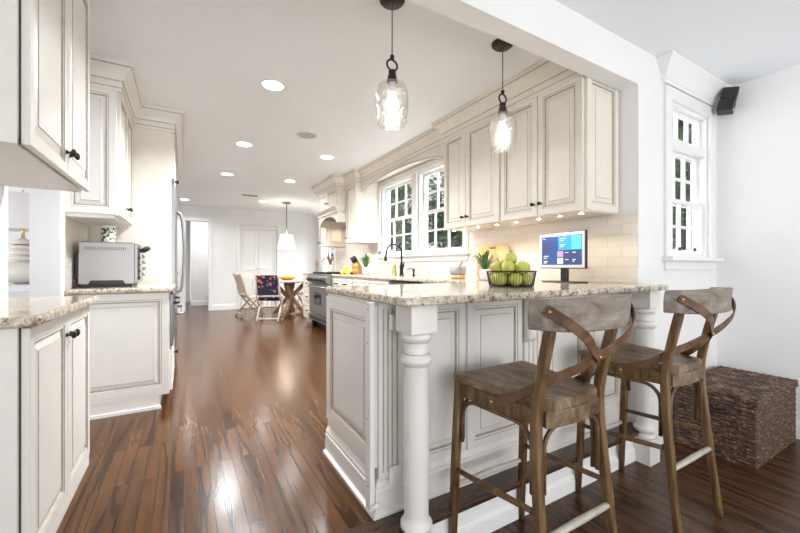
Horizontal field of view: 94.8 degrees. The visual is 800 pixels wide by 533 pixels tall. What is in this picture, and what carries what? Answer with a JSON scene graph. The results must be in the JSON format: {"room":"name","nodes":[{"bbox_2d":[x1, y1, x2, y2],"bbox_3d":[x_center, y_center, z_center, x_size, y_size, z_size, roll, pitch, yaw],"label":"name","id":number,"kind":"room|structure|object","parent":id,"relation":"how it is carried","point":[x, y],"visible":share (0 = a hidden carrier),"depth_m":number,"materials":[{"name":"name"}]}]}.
{"room":"kitchen","nodes":[
{"label":"kitchen","id":0,"kind":"room"},
{"bbox_2d":[0,184,7,299],"bbox_3d":[-1.230,-0.092,0.466,0.150,2.665,3.050,0,0,-30],"label":"wall","id":1,"kind":"structure","parent":0,"point":[3,189],"depth_m":1.77,"materials":[{"name":"paint"}]},
{"bbox_2d":[0,0,89,191],"bbox_3d":[-1.541,-0.900,1.496,0.353,1.020,0.899,0,0,-30],"label":"upper cabinet","id":2,"kind":"object","parent":1,"relation":"attached to","point":[45,44],"visible":1,"depth_m":1.39,"materials":[{"name":"paint"}]},
{"bbox_2d":[8,187,28,297],"bbox_3d":[-4.921,-0.188,3.692,3.050,2.475,0.150,0,0,-30],"label":"wall","id":3,"kind":"structure","parent":0,"point":[12,236],"depth_m":4.03,"materials":[{"name":"paint"}]},
{"bbox_2d":[29,188,87,296],"bbox_3d":[-3.973,-0.188,5.246,0.158,2.475,6.630,0,0,-30],"label":"wall","id":4,"kind":"structure","parent":0,"point":[43,204],"depth_m":2.39,"materials":[{"name":"paint"}]},
{"bbox_2d":[59,191,64,295],"bbox_3d":[-2.231,-0.070,2.427,0.020,2.240,0.065,0,0,-30],"label":"trim","id":5,"kind":"structure","parent":4,"relation":"attached to","point":[61,193],"depth_m":2.40,"materials":[{"name":"white paint"}]},
{"bbox_2d":[65,86,132,227],"bbox_3d":[-2.284,-0.809,2.852,0.343,0.942,0.736,0,0,-30],"label":"upper cabinet","id":6,"kind":"object","parent":4,"relation":"attached to","point":[108,202],"visible":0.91,"depth_m":2.57,"materials":[{"name":"paint"}]},
{"bbox_2d":[90,53,142,125],"bbox_3d":[-2.241,-1.329,2.824,0.394,0.189,0.811,0,0,-30],"label":"trim","id":7,"kind":"structure","parent":4,"relation":"attached to","point":[108,73],"depth_m":2.57,"materials":[{"name":"paint"}]},
{"bbox_2d":[88,126,178,283],"bbox_3d":[-2.596,-0.115,3.688,0.653,2.330,1.010,0,0,-30],"label":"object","id":8,"kind":"object","parent":4,"relation":"attached to","point":[153,151],"visible":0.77,"depth_m":3.32,"materials":[{"name":"beige paint"}]},
{"bbox_2d":[186,221,207,301],"bbox_3d":[-5.678,-0.188,9.822,2.050,2.475,2.710,0,0,-30],"label":"wall","id":9,"kind":"structure","parent":0,"point":[199,230],"depth_m":9.95,"materials":[{"name":"paint"}]},
{"bbox_2d":[191,300,207,305],"bbox_3d":[-5.237,0.980,10.019,0.790,0.140,0.016,0,0,-30],"label":"baseboard","id":10,"kind":"structure","parent":9,"relation":"attached to","point":[194,302],"depth_m":9.91,"materials":[{"name":"white paint"}]},
{"bbox_2d":[56,300,372,532],"bbox_3d":[-3.515,1.195,6.384,8.400,0.290,11.830,0,0,-30],"label":"floor","id":11,"kind":"structure","parent":0,"point":[236,444],"depth_m":2.12,"materials":[{"name":"brown wood"}]},
{"bbox_2d":[8,282,28,291],"bbox_3d":[-3.162,0.595,2.898,0.740,0.910,1.000,0,0,-30],"label":"console table","id":12,"kind":"object","parent":11,"relation":"on","point":[12,287],"visible":0.04,"depth_m":2.61,"materials":[{"name":"white paint"}]},
{"bbox_2d":[8,189,28,283],"bbox_3d":[-3.041,-0.241,2.969,0.410,0.760,0.410,0,0,-30],"label":"table lamp","id":13,"kind":"object","parent":12,"relation":"on","point":[18,202],"visible":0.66,"depth_m":2.85,"materials":[{"name":"beige ceramic"}]},
{"bbox_2d":[0,305,89,532],"bbox_3d":[-1.541,0.621,1.496,0.353,0.859,0.899,0,0,-30],"label":"base cabinet","id":14,"kind":"object","parent":11,"relation":"on","point":[45,367],"visible":0.96,"depth_m":1.30,"materials":[{"name":"paint"}]},
{"bbox_2d":[0,295,98,327],"bbox_3d":[-1.537,0.172,1.489,0.353,0.034,0.975,0,0,-30],"label":"countertop","id":15,"kind":"structure","parent":14,"relation":"on","point":[26,311],"depth_m":1.39,"materials":[{"name":"beige stone"}]},
{"bbox_2d":[65,290,180,419],"bbox_3d":[-2.141,0.621,2.932,0.671,0.859,0.744,0,0,-30],"label":"base cabinet","id":16,"kind":"object","parent":11,"relation":"on","point":[132,356],"depth_m":2.64,"materials":[{"name":"paint"}]},
{"bbox_2d":[64,283,175,294],"bbox_3d":[-2.152,0.172,2.920,0.626,0.034,0.755,0,0,-30],"label":"countertop","id":17,"kind":"structure","parent":16,"relation":"on","point":[168,287],"depth_m":2.63,"materials":[{"name":"beige stone"}]},
{"bbox_2d":[75,241,150,287],"bbox_3d":[-2.234,-0.013,2.896,0.449,0.335,0.384,0,0,-30],"label":"toaster oven","id":18,"kind":"object","parent":17,"relation":"on","point":[97,264],"visible":1,"depth_m":2.73,"materials":[{"name":"silver metal"}]},
{"bbox_2d":[75,252,77,278],"bbox_3d":[-2.415,-0.006,2.791,0.030,0.200,0.260,0,0,-30],"label":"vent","id":19,"kind":"object","parent":18,"relation":"attached to","point":[76,253],"depth_m":2.68,"materials":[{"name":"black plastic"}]},
{"bbox_2d":[88,280,124,284],"bbox_3d":[-2.163,0.117,2.717,0.220,0.030,0.004,0,0,-30],"label":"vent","id":20,"kind":"object","parent":18,"relation":"attached to","point":[90,282],"depth_m":2.72,"materials":[{"name":"black plastic"}]},
{"bbox_2d":[101,225,115,241],"bbox_3d":[-2.282,-0.250,2.881,0.096,0.134,0.096,0,0,-30],"label":"floral canister","id":21,"kind":"object","parent":18,"relation":"on","point":[108,233],"visible":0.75,"depth_m":2.84,"materials":[{"name":"ceramic"}]},
{"bbox_2d":[171,184,184,367],"bbox_3d":[-2.563,0.120,3.708,0.692,1.800,0.940,0,0,-30],"label":"refrigerator","id":22,"kind":"object","parent":11,"relation":"on","point":[174,212],"visible":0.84,"depth_m":3.44,"materials":[{"name":"grey metal"}]},
{"bbox_2d":[233,273,265,317],"bbox_3d":[-3.222,0.601,7.869,0.567,0.918,0.468,0,0,-40],"label":"folding chair","id":23,"kind":"object","parent":11,"relation":"on","point":[240,284],"visible":0.94,"depth_m":7.74,"materials":[{"name":"beige wood"}]},
{"bbox_2d":[240,278,276,307],"bbox_3d":[-3.560,0.665,9.285,0.860,0.730,0.024,0,0,-30],"label":"safety gate","id":24,"kind":"object","parent":11,"relation":"on","point":[271,305],"visible":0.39,"depth_m":9.22,"materials":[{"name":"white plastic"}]},
{"bbox_2d":[255,274,284,321],"bbox_3d":[-2.553,0.601,7.240,0.468,0.918,0.567,0,0,-5],"label":"folding chair","id":25,"kind":"object","parent":11,"relation":"on","point":[264,284],"visible":1,"depth_m":7.05,"materials":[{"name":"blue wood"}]},
{"bbox_2d":[272,279,302,316],"bbox_3d":[-2.393,0.672,7.988,1.070,0.755,1.070,0,0,-30],"label":"dining table","id":26,"kind":"object","parent":11,"relation":"on","point":[289,293],"visible":0.64,"depth_m":7.94,"materials":[{"name":"brown wood"}]},
{"bbox_2d":[279,277,295,279],"bbox_3d":[-2.401,0.259,7.844,0.350,0.070,0.350,0,0,-30],"label":"fruit bowl","id":27,"kind":"object","parent":26,"relation":"on","point":[282,278],"visible":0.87,"depth_m":7.72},
{"bbox_2d":[295,272,306,308],"bbox_3d":[-2.225,0.601,8.852,0.468,0.918,0.567,0,0,20],"label":"folding chair","id":28,"kind":"object","parent":11,"relation":"on","point":[300,293],"visible":0.21,"depth_m":8.86,"materials":[{"name":"brown wood"}]},
{"bbox_2d":[303,274,311,323],"bbox_3d":[-1.429,0.601,6.878,0.680,0.899,0.548,0,0,-30],"label":"base cabinet","id":29,"kind":"object","parent":11,"relation":"on","point":[305,282],"visible":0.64,"depth_m":6.81,"materials":[{"name":"beige paint"}]},
{"bbox_3d":[-1.421,0.132,6.886,0.660,0.034,0.565,0,0,-30],"label":"countertop","id":30,"kind":"structure","parent":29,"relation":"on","visible":0},
{"bbox_2d":[326,256,333,271],"bbox_3d":[-1.319,-0.043,6.961,0.144,0.316,0.127,0,0,-12],"label":"utensil crock","id":31,"kind":"object","parent":30,"relation":"on","point":[330,267],"visible":0.89,"depth_m":6.93,"materials":[{"name":"white ceramic"}]},
{"bbox_2d":[306,272,352,330],"bbox_3d":[-1.071,0.573,6.166,0.765,0.955,1.000,0,0,-30],"label":"range","id":32,"kind":"object","parent":11,"relation":"on","point":[320,281],"visible":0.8,"depth_m":5.99,"materials":[{"name":"silver metal"}]},
{"bbox_2d":[308,274,331,275],"bbox_3d":[-1.048,0.138,6.180,0.710,0.025,1.000,0,0,-30],"label":"cooktop","id":33,"kind":"object","parent":32,"relation":"in","point":[308,274],"depth_m":5.87,"materials":[{"name":"silver metal"}]},
{"bbox_2d":[333,276,351,285],"bbox_3d":[-0.583,0.601,5.433,0.685,0.899,0.718,0,0,-30],"label":"base cabinet","id":34,"kind":"object","parent":11,"relation":"on","point":[337,281],"visible":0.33,"depth_m":5.26,"materials":[{"name":"beige paint"}]},
{"bbox_2d":[351,278,421,285],"bbox_3d":[-0.130,0.601,4.661,0.685,0.899,1.048,0,0,-30],"label":"base cabinet","id":35,"kind":"object","parent":11,"relation":"on","point":[355,281],"visible":0.12,"depth_m":4.44,"materials":[{"name":"beige paint"}]},
{"bbox_2d":[389,282,421,284],"bbox_3d":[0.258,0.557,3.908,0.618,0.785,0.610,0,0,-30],"label":"sink","id":36,"kind":"object","parent":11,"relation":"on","point":[390,283],"visible":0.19,"depth_m":3.88,"materials":[{"name":"grey metal"}]},
{"bbox_2d":[323,293,629,520],"bbox_3d":[0.578,0.600,2.235,1.936,0.900,0.750,0,0,-30],"label":"base cabinet","id":37,"kind":"object","parent":11,"relation":"on","point":[469,336],"depth_m":1.77,"materials":[{"name":"paint"}]},
{"bbox_2d":[371,502,379,509],"bbox_3d":[-0.102,0.995,1.523,0.035,0.024,0.024,0,0,-30],"label":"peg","id":38,"kind":"object","parent":37,"relation":"attached to","point":[376,506],"visible":1,"depth_m":1.52,"materials":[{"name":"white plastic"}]},
{"bbox_2d":[389,313,395,329],"bbox_3d":[-0.016,0.225,1.566,0.064,0.090,0.026,0,0,-30],"label":"bracket","id":39,"kind":"object","parent":37,"relation":"attached to","point":[392,317],"visible":0.44,"depth_m":1.55,"materials":[{"name":"white plastic"}]},
{"bbox_2d":[389,459,402,484],"bbox_3d":[-0.016,0.875,1.566,0.064,0.090,0.026,0,0,-30],"label":"bracket","id":40,"kind":"object","parent":37,"relation":"attached to","point":[394,471],"visible":1,"depth_m":1.55,"materials":[{"name":"white plastic"}]},
{"bbox_2d":[325,274,667,306],"bbox_3d":[-0.192,0.132,3.647,1.982,0.034,4.205,0,0,-30],"label":"countertop","id":41,"kind":"structure","parent":37,"relation":"on","point":[443,290],"depth_m":1.92,"materials":[{"name":"beige stone"}]},
{"bbox_2d":[350,256,361,273],"bbox_3d":[-0.688,-0.026,5.719,0.177,0.282,0.100,0,0,-30],"label":"knife block","id":42,"kind":"object","parent":41,"relation":"on","point":[353,259],"visible":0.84,"depth_m":5.70,"materials":[{"name":"brown wood"}]},
{"bbox_2d":[359,254,372,273],"bbox_3d":[-0.511,-0.042,5.480,0.256,0.314,0.270,0,0,30],"label":"potted plant","id":43,"kind":"object","parent":41,"relation":"on","point":[365,270],"visible":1,"depth_m":5.43,"materials":[{"name":"green plant"}]},
{"bbox_2d":[384,243,403,274],"bbox_3d":[-0.077,-0.091,4.737,0.260,0.412,0.093,0,0,-7],"label":"kitchen faucet","id":44,"kind":"object","parent":41,"relation":"on","point":[385,256],"visible":1,"depth_m":4.74,"materials":[{"name":"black metal"}]},
{"bbox_2d":[392,263,395,274],"bbox_3d":[-0.081,0.025,5.077,0.060,0.180,0.059,0,0,-30],"label":"soap bottle","id":45,"kind":"object","parent":41,"relation":"on","point":[394,265],"visible":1,"depth_m":5.05,"materials":[{"name":"yellow plastic"}]},
{"bbox_2d":[450,261,465,278],"bbox_3d":[0.558,0.033,3.547,0.156,0.165,0.164,0,0,27],"label":"mortar","id":46,"kind":"object","parent":41,"relation":"on","point":[456,272],"visible":1,"depth_m":3.49,"materials":[{"name":"white stone"}]},
{"bbox_2d":[466,250,499,280],"bbox_3d":[0.744,-0.017,3.040,0.404,0.265,0.430,0,0,9],"label":"potted plant","id":47,"kind":"object","parent":41,"relation":"on","point":[483,260],"visible":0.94,"depth_m":3.01,"materials":[{"name":"green plant"}]},
{"bbox_2d":[476,244,509,276],"bbox_3d":[0.885,-0.045,3.522,0.053,0.320,0.410,0,0,-30],"label":"cutting board","id":48,"kind":"object","parent":41,"relation":"on","point":[502,250],"visible":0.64,"depth_m":3.48,"materials":[{"name":"brown wood"}]},
{"bbox_2d":[486,270,536,286],"bbox_3d":[0.638,0.068,2.114,0.282,0.089,0.282,0,0,-30],"label":"wire basket","id":49,"kind":"object","parent":41,"relation":"on","point":[487,271],"visible":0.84,"depth_m":2.02,"materials":[{"name":"black metal"}]},
{"bbox_2d":[492,259,502,273],"bbox_3d":[0.565,0.000,2.113,0.072,0.081,0.072,0,0,35],"label":"apple","id":50,"kind":"object","parent":49,"relation":"in","point":[496,266],"visible":0.68,"depth_m":2.09,"materials":[{"name":"green food"}]},
{"bbox_2d":[495,273,506,284],"bbox_3d":[0.569,0.065,2.073,0.072,0.081,0.072,0,0,32],"label":"apple","id":51,"kind":"object","parent":49,"relation":"in","point":[502,282],"visible":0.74,"depth_m":2.05,"materials":[{"name":"green food"}]},
{"bbox_2d":[501,260,514,273],"bbox_3d":[0.602,0.000,2.050,0.072,0.081,0.072,0,0,-40],"label":"apple","id":52,"kind":"object","parent":49,"relation":"in","point":[507,265],"visible":0.84,"depth_m":2.02,"materials":[{"name":"green food"}]},
{"bbox_2d":[504,251,516,263],"bbox_3d":[0.635,-0.050,2.110,0.072,0.081,0.072,0,0,-9],"label":"apple","id":53,"kind":"object","parent":49,"relation":"in","point":[512,257],"visible":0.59,"depth_m":2.08,"materials":[{"name":"green food"}]},
{"bbox_2d":[509,272,521,285],"bbox_3d":[0.638,0.065,2.034,0.072,0.081,0.072,0,0,-43],"label":"apple","id":54,"kind":"object","parent":49,"relation":"in","point":[515,273],"visible":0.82,"depth_m":2.01,"materials":[{"name":"green food"}]},
{"bbox_2d":[515,259,527,273],"bbox_3d":[0.675,0.000,2.051,0.072,0.081,0.072,0,0,-24],"label":"apple","id":55,"kind":"object","parent":49,"relation":"in","point":[520,265],"visible":0.9,"depth_m":2.02,"materials":[{"name":"green food"}]},
{"bbox_2d":[520,273,531,284],"bbox_3d":[0.707,0.065,2.074,0.072,0.081,0.072,0,0,-30],"label":"apple","id":56,"kind":"object","parent":49,"relation":"in","point":[528,280],"visible":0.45,"depth_m":2.05,"materials":[{"name":"green food"}]},
{"bbox_2d":[540,229,587,282],"bbox_3d":[1.198,-0.068,2.690,0.140,0.365,0.430,0,0,-21],"label":"monitor","id":57,"kind":"object","parent":41,"relation":"on","point":[564,251],"visible":0.98,"depth_m":2.65,"materials":[{"name":"black plastic"}]},
{"bbox_2d":[177,204,316,311],"bbox_3d":[-3.965,-0.188,9.175,4.150,2.475,0.140,0,0,-30],"label":"wall","id":58,"kind":"structure","parent":0,"point":[303,227],"depth_m":9.02,"materials":[{"name":"paint"}]},
{"bbox_2d":[182,217,211,311],"bbox_3d":[-4.753,-0.048,8.620,0.620,2.195,0.020,0,0,-30],"label":"trim","id":59,"kind":"structure","parent":58,"relation":"attached to","point":[209,220],"depth_m":8.73,"materials":[{"name":"white paint"}]},
{"bbox_2d":[212,303,236,310],"bbox_3d":[-4.253,0.980,8.916,0.540,0.140,0.016,0,0,-30],"label":"baseboard","id":60,"kind":"structure","parent":58,"relation":"attached to","point":[215,306],"depth_m":8.91,"materials":[{"name":"white paint"}]},
{"bbox_2d":[240,230,257,306],"bbox_3d":[-3.794,0.055,9.256,0.439,1.950,0.065,0,0,-30],"label":"door","id":61,"kind":"structure","parent":58,"relation":"in","point":[248,238],"depth_m":9.26,"materials":[{"name":"white paint"}]},
{"bbox_2d":[237,222,279,308],"bbox_3d":[-3.571,-0.028,9.314,1.040,2.155,0.020,0,0,-30],"label":"trim","id":62,"kind":"structure","parent":58,"relation":"attached to","point":[238,223],"depth_m":9.19,"materials":[{"name":"white paint"}]},
{"bbox_2d":[240,225,276,230],"bbox_3d":[-3.606,-0.980,9.374,0.890,0.099,0.060,0,0,-30],"label":"trim","id":63,"kind":"structure","parent":58,"relation":"attached to","point":[247,227],"depth_m":9.35,"materials":[{"name":"white paint"}]},
{"bbox_2d":[258,230,275,305],"bbox_3d":[-3.412,0.055,9.480,0.439,1.950,0.065,0,0,-30],"label":"door","id":64,"kind":"structure","parent":58,"relation":"in","point":[266,240],"depth_m":9.48,"materials":[{"name":"white paint"}]},
{"bbox_2d":[89,0,543,213],"bbox_3d":[-1.839,-1.488,5.455,4.050,0.125,8.430,0,0,-30],"label":"ceiling","id":65,"kind":"structure","parent":0,"point":[208,60],"depth_m":2.76,"materials":[{"name":"paint"}]},
{"bbox_2d":[133,103,183,175],"bbox_3d":[-2.649,-1.329,4.127,0.389,0.189,1.999,0,0,-30],"label":"trim","id":66,"kind":"structure","parent":65,"relation":"attached to","point":[154,117],"depth_m":3.34,"materials":[{"name":"paint"}]},
{"bbox_2d":[220,172,233,175],"bbox_3d":[-2.665,-1.422,5.669,0.196,0.004,0.196,0,0,-30],"label":"recessed light","id":67,"kind":"object","parent":65,"relation":"in","point":[222,173],"visible":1,"depth_m":5.68,"materials":[{"name":"white"}]},
{"bbox_2d":[235,141,252,146],"bbox_3d":[-1.815,-1.422,4.281,0.196,0.004,0.196,0,0,-30],"label":"recessed light","id":68,"kind":"object","parent":65,"relation":"in","point":[239,143],"visible":1,"depth_m":4.29,"materials":[{"name":"white"}]},
{"bbox_2d":[260,79,285,90],"bbox_3d":[-0.997,-1.422,2.889,0.196,0.004,0.196,0,0,-30],"label":"recessed light","id":69,"kind":"object","parent":65,"relation":"in","point":[269,84],"visible":1,"depth_m":2.89,"materials":[{"name":"white paint"}]},
{"bbox_2d":[277,202,295,248],"bbox_3d":[-2.528,-0.914,8.198,0.411,1.020,0.400,0,0,-30],"label":"dining pendant","id":70,"kind":"object","parent":65,"relation":"hanging from","point":[286,241],"visible":1,"depth_m":8.07,"materials":[{"name":"white glass"}]},
{"bbox_2d":[296,131,317,138],"bbox_3d":[-1.008,-1.421,3.988,0.230,0.005,0.230,0,0,-30],"label":"ceiling speaker","id":71,"kind":"object","parent":65,"relation":"attached to","point":[302,134],"visible":1,"depth_m":3.99,"materials":[{"name":"white paint"}]},
{"bbox_2d":[319,155,334,158],"bbox_3d":[-0.950,-1.422,4.789,0.196,0.004,0.196,0,0,-30],"label":"recessed light","id":72,"kind":"object","parent":65,"relation":"in","point":[320,156],"visible":1,"depth_m":4.79,"materials":[{"name":"white"}]},
{"bbox_2d":[376,0,407,126],"bbox_3d":[-0.042,-1.087,1.958,0.173,0.673,0.173,0,0,-30],"label":"pendant light","id":73,"kind":"object","parent":65,"relation":"hanging from","point":[392,103],"visible":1,"depth_m":1.95,"materials":[{"name":"clear glass"}]},
{"bbox_2d":[489,39,516,149],"bbox_3d":[0.655,-1.087,2.350,0.173,0.673,0.173,0,0,-30],"label":"pendant light","id":74,"kind":"object","parent":65,"relation":"hanging from","point":[498,45],"visible":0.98,"depth_m":2.33,"materials":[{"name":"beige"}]},
{"bbox_2d":[317,158,637,283],"bbox_3d":[-0.319,-0.155,6.363,0.708,2.790,8.683,0,0,-30],"label":"wall","id":75,"kind":"structure","parent":0,"point":[612,239],"depth_m":3.11,"materials":[{"name":"beige tile"}]},
{"bbox_2d":[320,248,321,271],"bbox_3d":[-1.563,-0.195,8.822,0.065,1.780,2.320,0,0,-30],"label":"trim","id":76,"kind":"structure","parent":75,"relation":"attached to","point":[320,248],"depth_m":9.76,"materials":[{"name":"white paint"}]},
{"bbox_2d":[322,248,332,271],"bbox_3d":[-1.492,-0.200,8.864,0.100,1.600,2.100,0,0,-30],"label":"window","id":77,"kind":"structure","parent":75,"relation":"in","point":[324,268],"depth_m":9.73,"materials":[{"name":"white paint"}]},
{"bbox_2d":[313,188,345,228],"bbox_3d":[-1.027,-0.980,6.285,0.591,0.560,1.080,0,0,-30],"label":"range hood","id":78,"kind":"object","parent":75,"relation":"attached to","point":[331,213],"visible":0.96,"depth_m":6.02,"materials":[{"name":"beige paint"}]},
{"bbox_2d":[318,227,345,247],"bbox_3d":[-1.284,-0.820,6.896,0.416,0.920,0.403,0,0,-30],"label":"upper cabinet","id":79,"kind":"object","parent":75,"relation":"attached to","point":[328,237],"visible":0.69,"depth_m":6.75,"materials":[{"name":"beige paint"}]},
{"bbox_2d":[344,183,377,243],"bbox_3d":[-0.605,-0.820,5.738,0.416,0.920,0.428,0,0,-30],"label":"upper cabinet","id":80,"kind":"object","parent":75,"relation":"attached to","point":[361,208],"visible":0.95,"depth_m":5.58,"materials":[{"name":"beige paint"}]},
{"bbox_2d":[382,176,411,255],"bbox_3d":[-0.008,-0.680,5.248,0.100,1.040,0.900,0,0,-30],"label":"window","id":81,"kind":"structure","parent":75,"relation":"in","point":[385,190],"depth_m":5.37,"materials":[{"name":"white paint"}]},
{"bbox_2d":[362,146,443,192],"bbox_3d":[-0.032,-1.212,4.593,0.026,0.215,2.103,0,0,-30],"label":"window valance","id":82,"kind":"object","parent":75,"relation":"attached to","point":[438,153],"visible":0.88,"depth_m":4.28,"materials":[{"name":"beige paint"}]},
{"bbox_2d":[376,159,432,182],"bbox_3d":[0.339,-1.352,4.202,0.360,0.142,4.055,0,0,-30],"label":"trim","id":83,"kind":"structure","parent":75,"relation":"attached to","point":[411,166],"depth_m":4.96,"materials":[{"name":"beige paint"}]},
{"bbox_2d":[374,158,469,261],"bbox_3d":[0.172,-0.672,4.762,0.065,1.215,2.130,0,0,-30],"label":"trim","id":84,"kind":"structure","parent":75,"relation":"attached to","point":[464,254],"depth_m":4.74,"materials":[{"name":"white paint"}]},
{"bbox_2d":[419,163,461,253],"bbox_3d":[0.509,-0.680,4.369,0.100,1.040,0.900,0,0,-30],"label":"window","id":85,"kind":"structure","parent":75,"relation":"in","point":[423,211],"depth_m":4.63,"materials":[{"name":"white paint"}]},
{"bbox_2d":[311,58,581,200],"bbox_3d":[-0.130,-1.329,4.741,0.624,0.189,5.459,0,0,-30],"label":"trim","id":86,"kind":"structure","parent":75,"relation":"attached to","point":[544,75],"depth_m":3.30,"materials":[{"name":"beige paint"}]},
{"bbox_2d":[444,115,527,231],"bbox_3d":[0.767,-0.820,3.400,0.416,0.920,0.750,0,0,-30],"label":"upper cabinet","id":87,"kind":"object","parent":75,"relation":"attached to","point":[472,171],"visible":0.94,"depth_m":3.28,"materials":[{"name":"beige paint"}]},
{"bbox_2d":[501,75,618,224],"bbox_3d":[1.147,-0.820,2.754,0.416,0.920,0.740,0,0,-30],"label":"upper cabinet","id":88,"kind":"object","parent":75,"relation":"attached to","point":[564,160],"visible":0.93,"depth_m":2.52,"materials":[{"name":"beige paint"}]},
{"bbox_2d":[410,0,716,425],"bbox_3d":[0.685,-0.165,2.014,4.720,2.810,0.170,0,0,-30],"label":"wall","id":89,"kind":"structure","parent":0,"point":[641,105],"depth_m":2.46,"materials":[{"name":"paint"}]},
{"bbox_2d":[342,422,638,532],"bbox_3d":[0.069,1.063,1.561,3.500,0.030,0.122,0,0,-30],"label":"trim","id":90,"kind":"structure","parent":89,"relation":"attached to","point":[471,495],"depth_m":1.71,"materials":[{"name":"brown wood"}]},
{"bbox_2d":[431,441,632,532],"bbox_3d":[0.063,1.159,1.573,3.500,0.161,0.089,0,0,-30],"label":"trim","id":91,"kind":"structure","parent":89,"relation":"attached to","point":[479,510],"depth_m":1.75,"materials":[{"name":"white paint"}]},
{"bbox_2d":[655,418,674,444],"bbox_3d":[2.146,1.175,2.764,1.140,0.130,0.016,0,0,-30],"label":"baseboard","id":92,"kind":"structure","parent":89,"relation":"attached to","point":[656,433],"depth_m":2.56,"materials":[{"name":"white paint"}]},
{"bbox_2d":[673,102,706,256],"bbox_3d":[2.186,-0.635,2.853,0.620,1.130,0.098,0,0,-30],"label":"window","id":93,"kind":"structure","parent":89,"relation":"in","point":[695,153],"depth_m":2.92,"materials":[{"name":"white paint"}]},
{"bbox_2d":[662,85,723,269],"bbox_3d":[2.229,-0.630,2.781,0.840,1.310,0.070,0,0,-30],"label":"trim","id":94,"kind":"structure","parent":89,"relation":"attached to","point":[671,95],"depth_m":2.69,"materials":[{"name":"white paint"}]},
{"bbox_2d":[656,50,731,109],"bbox_3d":[2.230,-1.375,2.764,0.985,0.159,0.100,0,0,-30],"label":"trim","id":95,"kind":"structure","parent":89,"relation":"attached to","point":[678,72],"depth_m":2.69,"materials":[{"name":"white paint"}]},
{"bbox_2d":[716,86,739,115],"bbox_3d":[2.613,-1.305,2.935,0.139,0.213,0.210,0,0,41],"label":"wall speaker","id":96,"kind":"object","parent":89,"relation":"attached to","point":[726,105],"visible":0.99,"depth_m":2.87,"materials":[{"name":"black plastic"}]},
{"bbox_2d":[491,438,799,532],"bbox_3d":[0.653,1.290,-0.718,8.400,0.100,4.500,0,0,-30],"label":"floor","id":97,"kind":"structure","parent":0,"point":[766,499],"depth_m":1.95,"materials":[{"name":"brown wood"}]},
{"bbox_2d":[396,305,436,532],"bbox_3d":[0.066,0.696,1.475,0.132,1.089,0.132,0,0,-30],"label":"turned post","id":98,"kind":"object","parent":97,"relation":"on","point":[416,325],"visible":0.95,"depth_m":1.43,"materials":[{"name":"paint"}]},
{"bbox_2d":[445,447,635,532],"bbox_3d":[0.089,1.198,1.527,3.500,0.085,0.016,0,0,-30],"label":"step","id":99,"kind":"structure","parent":97,"relation":"on","point":[489,522],"depth_m":1.85,"materials":[{"name":"white paint"}]},
{"bbox_2d":[449,293,634,532],"bbox_3d":[0.552,0.670,1.465,0.500,1.144,0.585,0,0,-30],"label":"bar stool","id":100,"kind":"object","parent":97,"relation":"on","point":[523,393],"visible":1,"depth_m":1.33,"materials":[{"name":"brown wood"}]},
{"bbox_2d":[630,291,659,466],"bbox_3d":[1.568,0.696,2.356,0.132,1.089,0.132,0,0,-30],"label":"turned post","id":101,"kind":"object","parent":97,"relation":"on","point":[645,304],"visible":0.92,"depth_m":2.31,"materials":[{"name":"paint"}]},
{"bbox_2d":[575,287,735,532],"bbox_3d":[1.309,0.670,1.904,0.500,1.144,0.585,0,0,-30],"label":"bar stool","id":102,"kind":"object","parent":97,"relation":"on","point":[673,367],"visible":0.93,"depth_m":1.75,"materials":[{"name":"brown wood"}]},
{"bbox_2d":[675,366,798,469],"bbox_3d":[2.372,1.021,2.602,0.807,0.438,0.451,0,0,-30],"label":"chest","id":103,"kind":"object","parent":97,"relation":"on","point":[753,414],"visible":0.94,"depth_m":2.41,"materials":[{"name":"brown wicker"}]},
{"bbox_2d":[556,0,799,85],"bbox_3d":[0.445,-1.512,-0.837,7.720,0.115,4.505,0,0,-30],"label":"ceiling","id":104,"kind":"structure","parent":0,"point":[737,42],"depth_m":2.25,"materials":[{"name":"paint"}]},
{"bbox_2d":[717,64,799,420],"bbox_3d":[3.839,-0.165,1.155,0.150,2.810,4.505,0,0,-30],"label":"wall","id":105,"kind":"structure","parent":0,"point":[758,144],"depth_m":2.82,"materials":[{"name":"paint"}]},
{"bbox_2d":[796,420,799,439],"bbox_3d":[3.767,1.175,1.113,0.016,0.130,4.505,0,0,-30],"label":"baseboard","id":106,"kind":"structure","parent":105,"relation":"attached to","point":[797,421],"depth_m":2.65,"materials":[{"name":"white paint"}]},
{"label":"outside","id":107,"kind":"structure","parent":0,"visible":0},
{"bbox_3d":[13.883,1.700,18.584,37.240,0.100,42.000,0,0,-30],"label":"ground","id":108,"kind":"structure","parent":107,"visible":0},
{"bbox_2d":[327,248,333,271],"bbox_3d":[-5.016,-0.814,20.806,4.142,5.717,5.312,0,0,-43],"label":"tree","id":109,"kind":"object","parent":108,"relation":"on","point":[332,248],"visible":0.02,"depth_m":20.99,"materials":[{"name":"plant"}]},
{"bbox_2d":[390,184,411,251],"bbox_3d":[-1.003,-1.587,17.684,4.692,6.490,5.040,0,0,18],"label":"tree","id":110,"kind":"object","parent":108,"relation":"on","point":[398,240],"visible":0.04,"depth_m":16.91,"materials":[{"name":"green plant"}]},
{"bbox_2d":[390,172,461,250],"bbox_3d":[2.121,-1.329,12.700,5.150,5.975,5.885,0,0,32],"label":"tree","id":111,"kind":"object","parent":108,"relation":"on","point":[442,235],"visible":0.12,"depth_m":12.39,"materials":[{"name":"green plant"}]},
{"bbox_2d":[673,119,691,249],"bbox_3d":[6.439,-1.883,8.398,6.248,7.129,3.543,0,0,14],"label":"tree","id":112,"kind":"object","parent":108,"relation":"on","point":[680,123],"visible":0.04,"depth_m":7.74,"materials":[{"name":"green plant"}]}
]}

